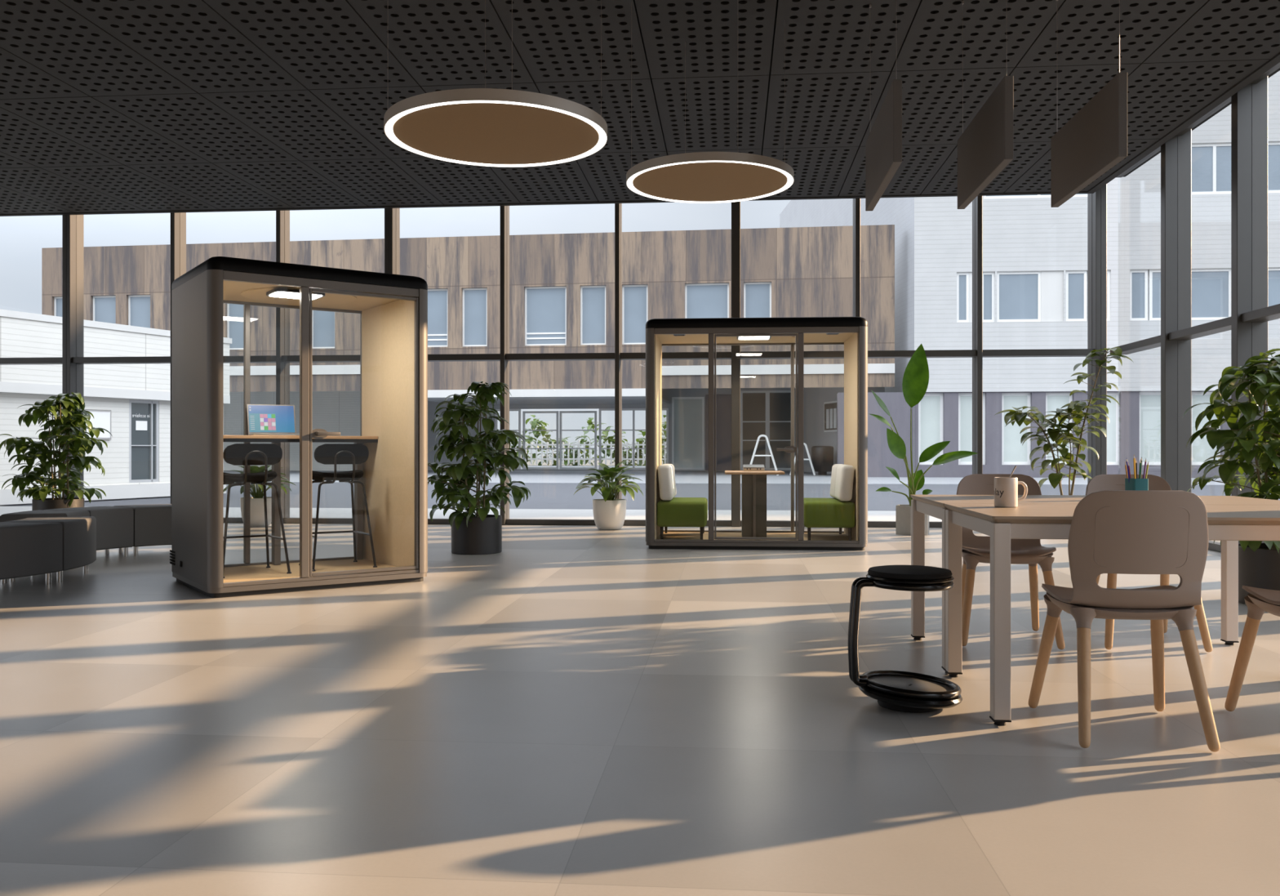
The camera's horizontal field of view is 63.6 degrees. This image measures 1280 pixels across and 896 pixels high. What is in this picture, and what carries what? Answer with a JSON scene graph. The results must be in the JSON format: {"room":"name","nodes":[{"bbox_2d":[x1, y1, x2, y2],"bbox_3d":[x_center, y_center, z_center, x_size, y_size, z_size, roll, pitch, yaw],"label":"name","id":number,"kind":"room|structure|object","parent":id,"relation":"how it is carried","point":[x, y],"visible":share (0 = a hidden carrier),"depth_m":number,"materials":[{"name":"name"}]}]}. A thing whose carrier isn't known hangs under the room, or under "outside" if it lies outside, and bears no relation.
{"room":"open-plan office","nodes":[
{"label":"open-plan office","id":0,"kind":"room"},
{"bbox_2d":[0,46,89,98],"bbox_3d":[-5.507,-3.150,8.193,0.993,0.020,2.138,0,0,5],"label":"ceiling panel","id":1,"kind":"object","parent":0,"point":[20,78],"visible":1,"depth_m":8.88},
{"bbox_2d":[62,214,84,497],"bbox_3d":[-7.708,-1.210,14.023,0.116,4.420,0.304,0,0,5],"label":"window column","id":2,"kind":"structure","parent":0,"point":[73,225],"depth_m":13.92,"materials":[{"name":"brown metal"}]},
{"bbox_2d":[0,0,197,96],"bbox_3d":[-4.506,-3.150,8.104,0.993,0.020,2.138,0,0,5],"label":"ceiling panel","id":3,"kind":"object","parent":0,"point":[117,69],"visible":1,"depth_m":8.20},
{"bbox_2d":[0,96,210,164],"bbox_3d":[-5.318,-3.150,10.334,0.993,0.020,2.138,0,0,5],"label":"ceiling panel","id":4,"kind":"object","parent":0,"point":[88,122],"visible":1,"depth_m":10.17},
{"bbox_2d":[71,355,170,364],"bbox_3d":[-6.952,-1.210,13.947,1.408,4.420,0.200,0,0,5],"label":"window frame","id":5,"kind":"structure","parent":0,"point":[150,359],"depth_m":13.86,"materials":[{"name":"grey metal"}]},
{"bbox_2d":[170,212,186,503],"bbox_3d":[-6.219,-1.210,13.893,0.066,4.420,0.300,0,0,5],"label":"window column","id":6,"kind":"structure","parent":0,"point":[178,220],"depth_m":13.80,"materials":[{"name":"brown metal"}]},
{"bbox_2d":[59,0,306,93],"bbox_3d":[-3.505,-3.150,8.015,0.993,0.020,2.138,0,0,5],"label":"ceiling panel","id":7,"kind":"object","parent":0,"point":[240,69],"visible":1,"depth_m":7.98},
{"bbox_2d":[91,92,298,162],"bbox_3d":[-4.317,-3.150,10.246,0.993,0.020,2.138,0,0,5],"label":"ceiling panel","id":8,"kind":"object","parent":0,"point":[191,121],"visible":1,"depth_m":10.09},
{"bbox_2d":[275,209,289,519],"bbox_3d":[-4.765,-1.210,13.764,0.066,4.420,0.300,0,0,5],"label":"window column","id":9,"kind":"structure","parent":0,"point":[282,217],"depth_m":13.72,"materials":[{"name":"brown metal"}]},
{"bbox_2d":[199,88,388,159],"bbox_3d":[-3.316,-3.150,10.157,0.993,0.020,2.138,0,0,5],"label":"ceiling panel","id":10,"kind":"object","parent":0,"point":[298,122],"visible":1,"depth_m":9.97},
{"bbox_2d":[203,0,419,88],"bbox_3d":[-2.504,-3.150,7.927,0.993,0.020,2.138,0,0,5],"label":"ceiling panel","id":11,"kind":"object","parent":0,"point":[317,68],"visible":1,"depth_m":7.98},
{"bbox_2d":[281,354,359,523],"bbox_3d":[-4.033,-1.210,13.689,1.408,4.420,0.200,0,0,5],"label":"trim","id":12,"kind":"structure","parent":0,"point":[349,357],"depth_m":13.63,"materials":[{"name":"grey metal"}]},
{"bbox_2d":[309,84,426,158],"bbox_3d":[-2.314,-3.150,10.068,0.993,0.020,2.138,0,0,5],"label":"ceiling panel","id":13,"kind":"object","parent":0,"point":[364,108],"visible":0.38,"depth_m":9.49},
{"bbox_2d":[384,208,399,274],"bbox_3d":[-3.276,-1.210,13.630,0.116,4.420,0.304,0,0,5],"label":"window column","id":14,"kind":"structure","parent":0,"point":[392,215],"depth_m":13.49,"materials":[{"name":"brown metal"}]},
{"bbox_2d":[346,0,533,85],"bbox_3d":[-1.503,-3.150,7.838,0.993,0.020,2.138,0,0,5],"label":"ceiling panel","id":15,"kind":"object","parent":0,"point":[440,55],"visible":0.98,"depth_m":7.93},
{"bbox_2d":[427,353,500,524],"bbox_3d":[-2.511,-1.210,13.554,1.425,4.420,0.200,0,0,5],"label":"window","id":16,"kind":"structure","parent":0,"point":[449,357],"depth_m":13.45,"materials":[{"name":"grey metal"}]},
{"bbox_2d":[421,80,540,93],"bbox_3d":[-1.313,-3.150,9.980,0.993,0.020,2.138,0,0,5],"label":"ceiling panel","id":17,"kind":"object","parent":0,"point":[528,86],"visible":0.02,"depth_m":8.98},
{"bbox_2d":[500,205,509,524],"bbox_3d":[-1.769,-1.210,13.499,0.066,4.420,0.300,0,0,5],"label":"window column","id":18,"kind":"structure","parent":0,"point":[504,210],"depth_m":13.37,"materials":[{"name":"brown metal"}]},
{"bbox_2d":[505,186,614,524],"bbox_3d":[-1.026,-1.210,13.423,1.433,4.420,0.200,0,0,5],"label":"window","id":19,"kind":"structure","parent":0,"point":[548,356],"depth_m":13.35,"materials":[{"name":"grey metal"}]},
{"bbox_2d":[491,0,650,82],"bbox_3d":[-0.502,-3.150,7.750,0.993,0.020,2.138,0,0,5],"label":"ceiling panel","id":20,"kind":"object","parent":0,"point":[528,39],"visible":0.97,"depth_m":7.90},
{"bbox_2d":[535,78,666,152],"bbox_3d":[-0.312,-3.150,9.891,0.993,0.020,2.138,0,0,5],"label":"ceiling panel","id":21,"kind":"object","parent":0,"point":[646,130],"visible":0.62,"depth_m":9.50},
{"bbox_2d":[614,203,622,498],"bbox_3d":[-0.280,-1.210,13.367,0.066,4.420,0.300,0,0,5],"label":"window column","id":22,"kind":"structure","parent":0,"point":[618,206],"depth_m":13.22,"materials":[{"name":"brown metal"}]},
{"bbox_2d":[0,522,1279,895],"bbox_3d":[-5.244,1.060,3.697,20.900,0.120,20.440,0,0,5],"label":"floor","id":23,"kind":"structure","parent":0,"point":[564,709],"depth_m":3.46,"materials":[{"name":"stone"}]},
{"bbox_2d":[0,521,62,584],"bbox_3d":[-4.589,0.774,7.370,0.528,0.452,0.688,0,0,20],"label":"pouf","id":24,"kind":"object","parent":23,"relation":"on","point":[27,548],"visible":1,"depth_m":7.34,"materials":[{"name":"fabric"}]},
{"bbox_2d":[4,515,96,582],"bbox_3d":[-4.539,0.774,7.935,0.528,0.452,0.688,0,0,-10],"label":"pouf","id":25,"kind":"object","parent":23,"relation":"on","point":[79,533],"visible":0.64,"depth_m":7.84,"materials":[{"name":"fabric"}]},
{"bbox_2d":[0,509,89,521],"bbox_3d":[-5.079,0.774,8.809,0.566,0.452,0.634,0,0,5],"label":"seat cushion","id":26,"kind":"object","parent":25,"relation":"attached to","point":[40,513],"visible":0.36,"depth_m":8.65,"materials":[{"name":"fabric"}]},
{"bbox_2d":[0,391,111,510],"bbox_3d":[-6.882,0.171,12.218,1.107,1.658,1.232,0,0,5],"label":"potted tree","id":27,"kind":"object","parent":23,"relation":"on","point":[64,424],"visible":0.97,"depth_m":12.05,"materials":[{"name":"green plant"}]},
{"bbox_2d":[45,506,133,556],"bbox_3d":[-4.981,0.774,9.384,0.528,0.452,0.688,0,0,25],"label":"pouf","id":28,"kind":"object","parent":23,"relation":"on","point":[114,524],"visible":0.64,"depth_m":9.33,"materials":[{"name":"fabric"}]},
{"bbox_2d":[114,503,171,555],"bbox_3d":[-4.616,0.774,9.818,0.688,0.452,0.528,0,0,-35],"label":"pouf","id":29,"kind":"object","parent":23,"relation":"on","point":[152,522],"visible":0.48,"depth_m":9.60,"materials":[{"name":"fabric"}]},
{"bbox_2d":[223,465,295,526],"bbox_3d":[-4.853,0.590,13.203,0.849,0.820,0.883,0,0,-38],"label":"plant","id":30,"kind":"object","parent":23,"relation":"on","point":[257,504],"visible":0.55,"depth_m":13.07,"materials":[{"name":"green plant"}]},
{"bbox_2d":[169,256,427,597],"bbox_3d":[-2.556,-0.142,7.753,1.581,2.285,1.252,0,0,-36],"label":"booth","id":31,"kind":"object","parent":23,"relation":"on","point":[393,308],"visible":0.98,"depth_m":7.56,"materials":[{"name":"paint"}]},
{"bbox_2d":[223,443,291,577],"bbox_3d":[-2.903,0.445,7.629,0.506,0.953,0.496,0,0,-36],"label":"bar stool","id":32,"kind":"object","parent":31,"relation":"on","point":[236,454],"visible":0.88,"depth_m":7.48,"materials":[{"name":"black fabric"}]},
{"bbox_2d":[266,288,324,299],"bbox_3d":[-2.504,-1.119,7.503,0.360,0.022,0.300,0,0,-36],"label":"ceiling light","id":33,"kind":"object","parent":31,"relation":"attached to","point":[294,293],"depth_m":7.42,"materials":[{"name":"white"}]},
{"bbox_2d":[223,435,377,564],"bbox_3d":[-2.775,0.413,8.065,1.371,1.016,0.370,0,0,-36],"label":"table","id":34,"kind":"object","parent":31,"relation":"on","point":[277,439],"depth_m":8.12,"materials":[{"name":"brown wood"}]},
{"bbox_2d":[246,404,299,435],"bbox_3d":[-2.837,-0.219,8.008,0.360,0.247,0.310,0,0,-30],"label":"laptop","id":35,"kind":"object","parent":34,"relation":"on","point":[262,419],"visible":0.94,"depth_m":8.10,"materials":[{"name":"metal"}]},
{"bbox_2d":[223,435,377,439],"bbox_3d":[-2.775,-0.083,8.065,1.371,0.025,0.370,0,0,-36],"label":"countertop","id":36,"kind":"structure","parent":34,"relation":"on","point":[294,437],"depth_m":7.91,"materials":[{"name":"brown wood"}]},
{"bbox_2d":[298,443,377,571],"bbox_3d":[-2.366,0.445,8.038,0.506,0.953,0.496,0,0,-32],"label":"bar stool","id":37,"kind":"object","parent":31,"relation":"on","point":[335,454],"visible":0.92,"depth_m":7.88,"materials":[{"name":"metal"}]},
{"bbox_2d":[427,381,530,554],"bbox_3d":[-1.614,0.184,9.908,1.082,1.633,1.167,0,0,-1],"label":"potted tree","id":38,"kind":"object","parent":23,"relation":"on","point":[480,532],"visible":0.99,"depth_m":9.71,"materials":[{"name":"green plant"}]},
{"bbox_2d":[573,458,643,529],"bbox_3d":[-0.387,0.567,12.698,0.869,0.865,0.854,0,0,5],"label":"plant","id":39,"kind":"object","parent":23,"relation":"on","point":[609,513],"visible":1,"depth_m":12.56,"materials":[{"name":"green plant"}]},
{"bbox_2d":[645,316,867,550],"bbox_3d":[1.182,-0.142,10.700,2.180,2.285,1.252,0,0,4],"label":"booth","id":40,"kind":"object","parent":23,"relation":"on","point":[851,332],"visible":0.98,"depth_m":10.15,"materials":[{"name":"paint"}]},
{"bbox_2d":[656,463,707,539],"bbox_3d":[0.451,0.546,10.773,0.500,0.750,0.920,0,0,4],"label":"bench","id":41,"kind":"object","parent":40,"relation":"on","point":[671,511],"visible":1,"depth_m":10.33,"materials":[{"name":"green fabric"}]},
{"bbox_2d":[724,470,784,537],"bbox_3d":[1.184,0.582,10.726,0.600,0.680,0.660,0,0,4],"label":"pedestal table","id":42,"kind":"object","parent":40,"relation":"on","point":[753,483],"visible":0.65,"depth_m":10.54,"materials":[{"name":"brown wood"}]},
{"bbox_2d":[804,463,855,540],"bbox_3d":[1.916,0.546,10.659,0.500,0.750,0.920,0,0,4],"label":"bench","id":43,"kind":"object","parent":40,"relation":"on","point":[838,511],"visible":0.84,"depth_m":10.21,"materials":[{"name":"green fabric"}]},
{"bbox_2d":[834,464,854,501],"bbox_3d":[2.063,0.349,10.418,0.154,0.355,0.452,0,0,4],"label":"cushion","id":44,"kind":"object","parent":43,"relation":"on","point":[844,476],"depth_m":10.20,"materials":[{"name":"grey fabric"}]},
{"bbox_2d":[848,564,962,712],"bbox_3d":[1.048,0.734,4.008,0.393,0.532,0.393,0,0,-43],"label":"stool","id":45,"kind":"object","parent":23,"relation":"on","point":[894,690],"visible":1,"depth_m":3.94,"materials":[{"name":"black metal"}]},
{"bbox_2d":[869,343,977,535],"bbox_3d":[3.255,-0.106,11.944,1.217,2.211,0.431,0,0,-1],"label":"banana plant","id":46,"kind":"object","parent":23,"relation":"on","point":[915,382],"visible":0.77,"depth_m":11.92,"materials":[{"name":"green plant"}]},
{"bbox_2d":[955,473,1065,648],"bbox_3d":[1.903,0.569,5.394,0.497,0.854,0.559,0,0,11],"label":"shell chair","id":47,"kind":"object","parent":23,"relation":"on","point":[975,549],"visible":0.53,"depth_m":5.50,"materials":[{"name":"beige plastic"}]},
{"bbox_2d":[993,346,1133,494],"bbox_3d":[4.913,-0.087,12.037,1.527,2.174,0.667,0,0,5],"label":"potted shrub","id":48,"kind":"object","parent":23,"relation":"on","point":[1059,435],"visible":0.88,"depth_m":11.99,"materials":[{"name":"green plant"}]},
{"bbox_2d":[910,494,1279,672],"bbox_3d":[2.190,0.623,4.920,1.625,0.755,0.863,0,0,5],"label":"work table","id":49,"kind":"object","parent":23,"relation":"on","point":[933,505],"visible":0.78,"depth_m":5.22,"materials":[{"name":"brown wood"}]},
{"bbox_2d":[944,502,1279,725],"bbox_3d":[2.114,0.623,4.057,1.625,0.755,0.855,0,0,5],"label":"work table","id":50,"kind":"object","parent":23,"relation":"on","point":[1024,521],"visible":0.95,"depth_m":3.71,"materials":[{"name":"brown wood"}]},
{"bbox_2d":[994,476,1027,506],"bbox_3d":[1.534,0.183,4.290,0.126,0.122,0.093,0,0,-29],"label":"mug","id":51,"kind":"object","parent":50,"relation":"on","point":[1006,488],"visible":1,"depth_m":4.25,"materials":[{"name":"beige ceramic"}]},
{"bbox_2d":[1028,489,1220,751],"bbox_3d":[1.707,0.569,3.663,0.497,0.854,0.559,0,0,6],"label":"shell chair","id":52,"kind":"object","parent":23,"relation":"on","point":[1118,531],"visible":1,"depth_m":3.48,"materials":[{"name":"beige plastic"}]},
{"bbox_2d":[1085,474,1212,652],"bbox_3d":[2.579,0.569,5.319,0.497,0.854,0.559,0,0,8],"label":"shell chair","id":53,"kind":"object","parent":23,"relation":"on","point":[1101,482],"visible":0.1,"depth_m":5.47,"materials":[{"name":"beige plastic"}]},
{"bbox_2d":[1182,348,1279,604],"bbox_3d":[4.188,0.176,6.652,1.244,1.648,1.319,0,0,34],"label":"potted tree","id":54,"kind":"object","parent":23,"relation":"on","point":[1259,562],"visible":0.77,"depth_m":6.54,"materials":[{"name":"green plant"}]},
{"bbox_2d":[1224,585,1279,711],"bbox_3d":[2.412,0.569,3.600,0.497,0.854,0.559,0,0,10],"label":"shell chair","id":55,"kind":"object","parent":23,"relation":"on","point":[1259,601],"visible":1,"depth_m":3.79,"materials":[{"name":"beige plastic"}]},
{"bbox_2d":[4,0,1279,178],"bbox_3d":[-5.217,-3.510,3.725,20.950,0.180,20.500,0,0,5],"label":"roof","id":56,"kind":"structure","parent":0,"point":[1277,69],"depth_m":8.68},
{"bbox_2d":[0,185,74,213],"bbox_3d":[-8.131,-3.150,12.742,0.993,0.020,2.138,0,0,5],"label":"ceiling panel","id":57,"kind":"object","parent":56,"relation":"attached to","point":[11,202],"visible":1,"depth_m":13.36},
{"bbox_2d":[0,106,123,166],"bbox_3d":[-6.319,-3.150,10.423,0.993,0.020,2.138,0,0,5],"label":"ceiling panel","id":58,"kind":"object","parent":56,"relation":"attached to","point":[23,139],"visible":1,"depth_m":10.75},
{"bbox_2d":[0,166,146,212],"bbox_3d":[-7.130,-3.150,12.653,0.993,0.020,2.138,0,0,5],"label":"ceiling panel","id":59,"kind":"object","parent":56,"relation":"attached to","point":[38,183],"visible":1,"depth_m":12.63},
{"bbox_2d":[40,164,218,210],"bbox_3d":[-6.129,-3.150,12.565,0.993,0.020,2.138,0,0,5],"label":"ceiling panel","id":60,"kind":"object","parent":56,"relation":"attached to","point":[124,183],"visible":1,"depth_m":12.44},
{"bbox_2d":[125,162,293,208],"bbox_3d":[-5.128,-3.150,12.476,0.993,0.020,2.138,0,0,5],"label":"ceiling panel","id":61,"kind":"object","parent":56,"relation":"attached to","point":[209,183],"visible":1,"depth_m":12.36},
{"bbox_2d":[212,160,368,208],"bbox_3d":[-4.127,-3.150,12.387,0.993,0.020,2.138,0,0,5],"label":"ceiling panel","id":62,"kind":"object","parent":56,"relation":"attached to","point":[295,184],"visible":1,"depth_m":12.24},
{"bbox_2d":[300,157,443,206],"bbox_3d":[-3.126,-3.150,12.299,0.993,0.020,2.138,0,0,5],"label":"ceiling panel","id":63,"kind":"object","parent":56,"relation":"attached to","point":[372,181],"visible":1,"depth_m":12.13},
{"bbox_2d":[390,156,519,204],"bbox_3d":[-2.125,-3.150,12.210,0.993,0.020,2.138,0,0,5],"label":"ceiling panel","id":64,"kind":"object","parent":56,"relation":"attached to","point":[451,183],"visible":0.94,"depth_m":12.17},
{"bbox_2d":[490,160,598,203],"bbox_3d":[-1.124,-3.150,12.121,0.993,0.020,2.138,0,0,5],"label":"ceiling panel","id":65,"kind":"object","parent":56,"relation":"attached to","point":[563,182],"visible":0.77,"depth_m":12.24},
{"bbox_2d":[577,151,667,201],"bbox_3d":[-0.123,-3.150,12.033,0.993,0.020,2.138,0,0,5],"label":"ceiling panel","id":66,"kind":"object","parent":56,"relation":"attached to","point":[605,172],"visible":0.59,"depth_m":11.74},
{"bbox_2d":[635,0,777,78],"bbox_3d":[0.499,-3.150,7.661,0.993,0.020,2.138,0,0,5],"label":"ceiling panel","id":67,"kind":"object","parent":56,"relation":"attached to","point":[741,40],"visible":1,"depth_m":7.87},
{"bbox_2d":[626,1,794,203],"bbox_3d":[0.501,-2.519,7.415,1.200,1.241,1.200,0,0,-15],"label":"pendant lamp","id":68,"kind":"object","parent":67,"relation":"hanging from","point":[695,177],"visible":1,"depth_m":7.29,"materials":[{"name":"beige metal"}]},
{"bbox_2d":[651,75,768,151],"bbox_3d":[0.689,-3.150,9.803,0.993,0.020,2.138,0,0,5],"label":"ceiling panel","id":69,"kind":"object","parent":56,"relation":"attached to","point":[726,123],"visible":1,"depth_m":9.63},
{"bbox_2d":[762,146,858,197],"bbox_3d":[1.879,-3.150,11.855,0.993,0.020,2.138,0,0,5],"label":"ceiling panel","id":70,"kind":"object","parent":56,"relation":"attached to","point":[819,171],"visible":0.73,"depth_m":11.56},
{"bbox_2d":[763,71,890,148],"bbox_3d":[1.690,-3.150,9.714,0.993,0.020,2.138,0,0,5],"label":"ceiling panel","id":71,"kind":"object","parent":56,"relation":"attached to","point":[826,115],"visible":0.97,"depth_m":9.53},
{"bbox_2d":[770,0,920,74],"bbox_3d":[1.500,-3.150,7.572,0.993,0.020,2.138,0,0,5],"label":"ceiling panel","id":72,"kind":"object","parent":56,"relation":"attached to","point":[855,39],"visible":0.99,"depth_m":7.84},
{"bbox_2d":[865,4,902,210],"bbox_3d":[1.579,-2.415,6.727,0.052,1.450,1.270,0,0,5],"label":"hanging acoustic baffle","id":73,"kind":"object","parent":72,"relation":"hanging from","point":[883,144],"visible":1,"depth_m":6.48,"materials":[{"name":"brown fabric"}]},
{"bbox_2d":[838,143,957,195],"bbox_3d":[2.881,-3.150,11.767,0.993,0.020,2.138,0,0,5],"label":"ceiling panel","id":74,"kind":"object","parent":56,"relation":"attached to","point":[919,164],"visible":0.52,"depth_m":11.67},
{"bbox_2d":[860,66,1014,146],"bbox_3d":[2.691,-3.150,9.625,0.993,0.020,2.138,0,0,5],"label":"ceiling panel","id":75,"kind":"object","parent":56,"relation":"attached to","point":[932,104],"visible":0.78,"depth_m":9.31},
{"bbox_2d":[892,0,1064,71],"bbox_3d":[2.501,-3.150,7.484,0.993,0.020,2.138,0,0,5],"label":"ceiling panel","id":76,"kind":"object","parent":56,"relation":"attached to","point":[975,56],"visible":0.98,"depth_m":7.81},
{"bbox_2d":[957,0,1013,208],"bbox_3d":[2.217,-2.415,6.670,0.052,1.450,1.270,0,0,5],"label":"hanging acoustic baffle","id":77,"kind":"object","parent":76,"relation":"hanging from","point":[985,148],"visible":1,"depth_m":6.49,"materials":[{"name":"brown fabric"}]},
{"bbox_2d":[920,141,1050,194],"bbox_3d":[3.882,-3.150,11.678,0.993,0.020,2.138,0,0,5],"label":"ceiling panel","id":78,"kind":"object","parent":56,"relation":"attached to","point":[944,181],"visible":0.49,"depth_m":11.74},
{"bbox_2d":[1008,62,1140,142],"bbox_3d":[3.692,-3.150,9.537,0.993,0.020,2.138,0,0,5],"label":"ceiling panel","id":79,"kind":"object","parent":56,"relation":"attached to","point":[1045,100],"visible":0.73,"depth_m":9.12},
{"bbox_2d":[1004,138,1159,192],"bbox_3d":[4.883,-3.150,11.589,0.993,0.020,2.138,0,0,5],"label":"ceiling panel","id":80,"kind":"object","parent":56,"relation":"attached to","point":[1037,178],"visible":0.22,"depth_m":11.81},
{"bbox_2d":[1016,0,1208,66],"bbox_3d":[3.502,-3.150,7.395,0.993,0.020,2.138,0,0,5],"label":"ceiling panel","id":81,"kind":"object","parent":56,"relation":"attached to","point":[1067,40],"visible":0.99,"depth_m":7.78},
{"bbox_2d":[1050,0,1127,207],"bbox_3d":[2.857,-2.415,6.614,0.052,1.450,1.270,0,0,5],"label":"hanging acoustic baffle","id":82,"kind":"object","parent":81,"relation":"hanging from","point":[1094,140],"visible":1,"depth_m":6.45,"materials":[{"name":"brown fabric"}]},
{"bbox_2d":[1127,58,1270,139],"bbox_3d":[4.693,-3.150,9.448,0.993,0.020,2.138,0,0,5],"label":"ceiling panel","id":83,"kind":"object","parent":56,"relation":"attached to","point":[1162,96],"visible":0.81,"depth_m":9.04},
{"bbox_2d":[1142,0,1279,62],"bbox_3d":[4.503,-3.150,7.306,0.993,0.020,2.138,0,0,5],"label":"ceiling panel","id":84,"kind":"object","parent":56,"relation":"attached to","point":[1235,43],"visible":1,"depth_m":7.84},
{"bbox_2d":[619,351,731,525],"bbox_3d":[0.462,-1.210,13.291,1.429,4.420,0.200,0,0,5],"label":"window","id":85,"kind":"structure","parent":0,"point":[665,355],"depth_m":13.20,"materials":[{"name":"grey metal"}]},
{"bbox_2d":[731,201,740,526],"bbox_3d":[1.230,-1.210,13.231,0.116,4.420,0.304,0,0,5],"label":"window column","id":86,"kind":"structure","parent":0,"point":[735,206],"depth_m":13.08,"materials":[{"name":"brown metal"}]},
{"bbox_2d":[740,177,845,526],"bbox_3d":[2.001,-1.210,13.155,1.438,4.420,0.200,0,0,5],"label":"window","id":87,"kind":"structure","parent":0,"point":[748,354],"depth_m":13.09,"materials":[{"name":"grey metal"}]},
{"bbox_2d":[853,198,860,316],"bbox_3d":[2.749,-1.210,13.099,0.066,4.420,0.300,0,0,5],"label":"window column","id":88,"kind":"structure","parent":0,"point":[856,202],"depth_m":12.95,"materials":[{"name":"brown metal"}]},
{"bbox_2d":[867,349,976,527],"bbox_3d":[3.494,-1.210,13.023,1.435,4.420,0.200,0,0,5],"label":"window","id":89,"kind":"structure","parent":0,"point":[947,353],"depth_m":12.95,"materials":[{"name":"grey metal"}]},
{"bbox_2d":[972,195,982,474],"bbox_3d":[4.240,-1.210,12.967,0.066,4.420,0.300,0,0,5],"label":"window column","id":90,"kind":"structure","parent":0,"point":[977,203],"depth_m":12.83,"materials":[{"name":"brown metal"}]},
{"bbox_2d":[982,348,1094,357],"bbox_3d":[4.947,-1.210,12.894,1.358,4.420,0.200,0,0,5],"label":"window frame","id":91,"kind":"structure","parent":0,"point":[1046,352],"depth_m":12.80,"materials":[{"name":"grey metal"}]},
{"bbox_2d":[1087,183,1106,483],"bbox_3d":[5.689,-1.210,12.836,0.136,4.420,0.304,0,0,5],"label":"window column","id":92,"kind":"structure","parent":0,"point":[1096,201],"depth_m":12.69,"materials":[{"name":"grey metal"}]},
{"bbox_2d":[1160,129,1191,492],"bbox_3d":[5.738,-1.210,11.116,0.270,4.420,0.303,0,0,5],"label":"window column","id":93,"kind":"structure","parent":0,"point":[1175,153],"depth_m":10.97,"materials":[{"name":"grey metal"}]},
{"bbox_2d":[1168,96,1231,551],"bbox_3d":[5.660,-1.210,10.243,0.200,4.420,1.453,0,0,5],"label":"window","id":94,"kind":"structure","parent":0,"point":[1224,324],"depth_m":10.22,"materials":[{"name":"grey metal"}]},
{"bbox_2d":[1231,75,1267,543],"bbox_3d":[5.599,-1.210,9.552,0.270,4.420,0.303,0,0,5],"label":"window column","id":95,"kind":"structure","parent":0,"point":[1249,105],"depth_m":9.41,"materials":[{"name":"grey metal"}]},
{"bbox_2d":[1241,62,1279,322],"bbox_3d":[5.522,-1.210,8.679,0.200,4.420,1.453,0,0,5],"label":"window","id":96,"kind":"structure","parent":0,"point":[1273,312],"depth_m":9.11,"materials":[{"name":"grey metal"}]},
{"bbox_3d":[-0.692,-3.150,5.608,0.993,0.020,2.138,0,0,5],"label":"ceiling panel","id":97,"kind":"object","parent":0,"visible":0},
{"bbox_2d":[383,0,607,167],"bbox_3d":[-0.777,-2.416,5.620,1.200,1.448,1.200,0,0,-15],"label":"pendant lamp","id":98,"kind":"object","parent":97,"relation":"hanging from","point":[485,126],"visible":1,"depth_m":5.47,"materials":[{"name":"beige metal"}]},
{"bbox_3d":[-5.538,-3.150,3.527,20.344,0.020,20.050,0,0,5],"label":"ceiling","id":99,"kind":"structure","parent":0,"visible":0},
{"bbox_2d":[0,52,1279,216],"bbox_3d":[-5.493,-3.214,3.558,20.430,0.172,20.120,0,0,5],"label":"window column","id":100,"kind":"structure","parent":99,"relation":"attached to","point":[1275,60],"depth_m":12.83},
{"label":"outside","id":101,"kind":"structure","parent":0,"visible":0},
{"bbox_2d":[0,506,942,521],"bbox_3d":[16.278,1.067,13.768,190.000,0.114,3.400,0,0,5],"label":"ground","id":102,"kind":"structure","parent":101,"point":[540,513],"depth_m":15.95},
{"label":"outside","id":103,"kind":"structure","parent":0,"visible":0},
{"bbox_2d":[0,482,1279,511],"bbox_3d":[16.990,1.077,21.812,190.000,0.094,12.750,0,0,5],"label":"ground","id":104,"kind":"structure","parent":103,"point":[335,495],"depth_m":22.83,"materials":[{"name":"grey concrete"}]},
{"bbox_2d":[0,308,231,504],"bbox_3d":[-14.744,-0.710,17.537,6.210,3.420,14.240,0,0,24],"label":"building","id":105,"kind":"structure","parent":104,"relation":"on","point":[131,402],"depth_m":20.06,"materials":[{"name":"concrete"}]},
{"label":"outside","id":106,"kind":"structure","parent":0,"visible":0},
{"bbox_2d":[223,465,1279,484],"bbox_3d":[18.893,1.068,43.302,190.000,0.112,30.400,0,0,5],"label":"ground","id":107,"kind":"structure","parent":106,"point":[525,476],"depth_m":33.64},
{"bbox_2d":[41,224,894,473],"bbox_3d":[-6.499,-3.430,44.337,32.750,8.860,12.060,0,0,7],"label":"building","id":108,"kind":"structure","parent":107,"relation":"on","point":[562,286],"depth_m":38.14,"materials":[{"name":"wood"}]},
{"bbox_2d":[705,394,731,470],"bbox_3d":[3.490,-0.665,44.297,1.350,3.270,0.035,0,0,7],"label":"wall panel","id":109,"kind":"object","parent":108,"relation":"hanging from","point":[723,402],"depth_m":44.28,"materials":[{"name":"grey stone"}]},
{"bbox_2d":[499,414,666,465],"bbox_3d":[-3.294,-0.248,59.555,14.844,3.360,2.694,0,0,5],"label":"hedge","id":110,"kind":"object","parent":107,"relation":"on","point":[535,422],"visible":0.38,"depth_m":59.29,"materials":[{"name":"green plant"}]},
{"bbox_2d":[509,440,666,466],"bbox_3d":[-3.483,0.287,57.602,13.400,1.450,0.180,0,0,5],"label":"railing fence","id":111,"kind":"object","parent":107,"relation":"on","point":[589,443],"visible":0.42,"depth_m":57.51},
{"bbox_2d":[779,70,1279,477],"bbox_3d":[39.800,-8.740,45.965,65.400,19.520,26.000,0,0,5],"label":"building","id":112,"kind":"structure","parent":107,"relation":"on","point":[1035,252],"depth_m":35.24,"materials":[{"name":"grey stone"}]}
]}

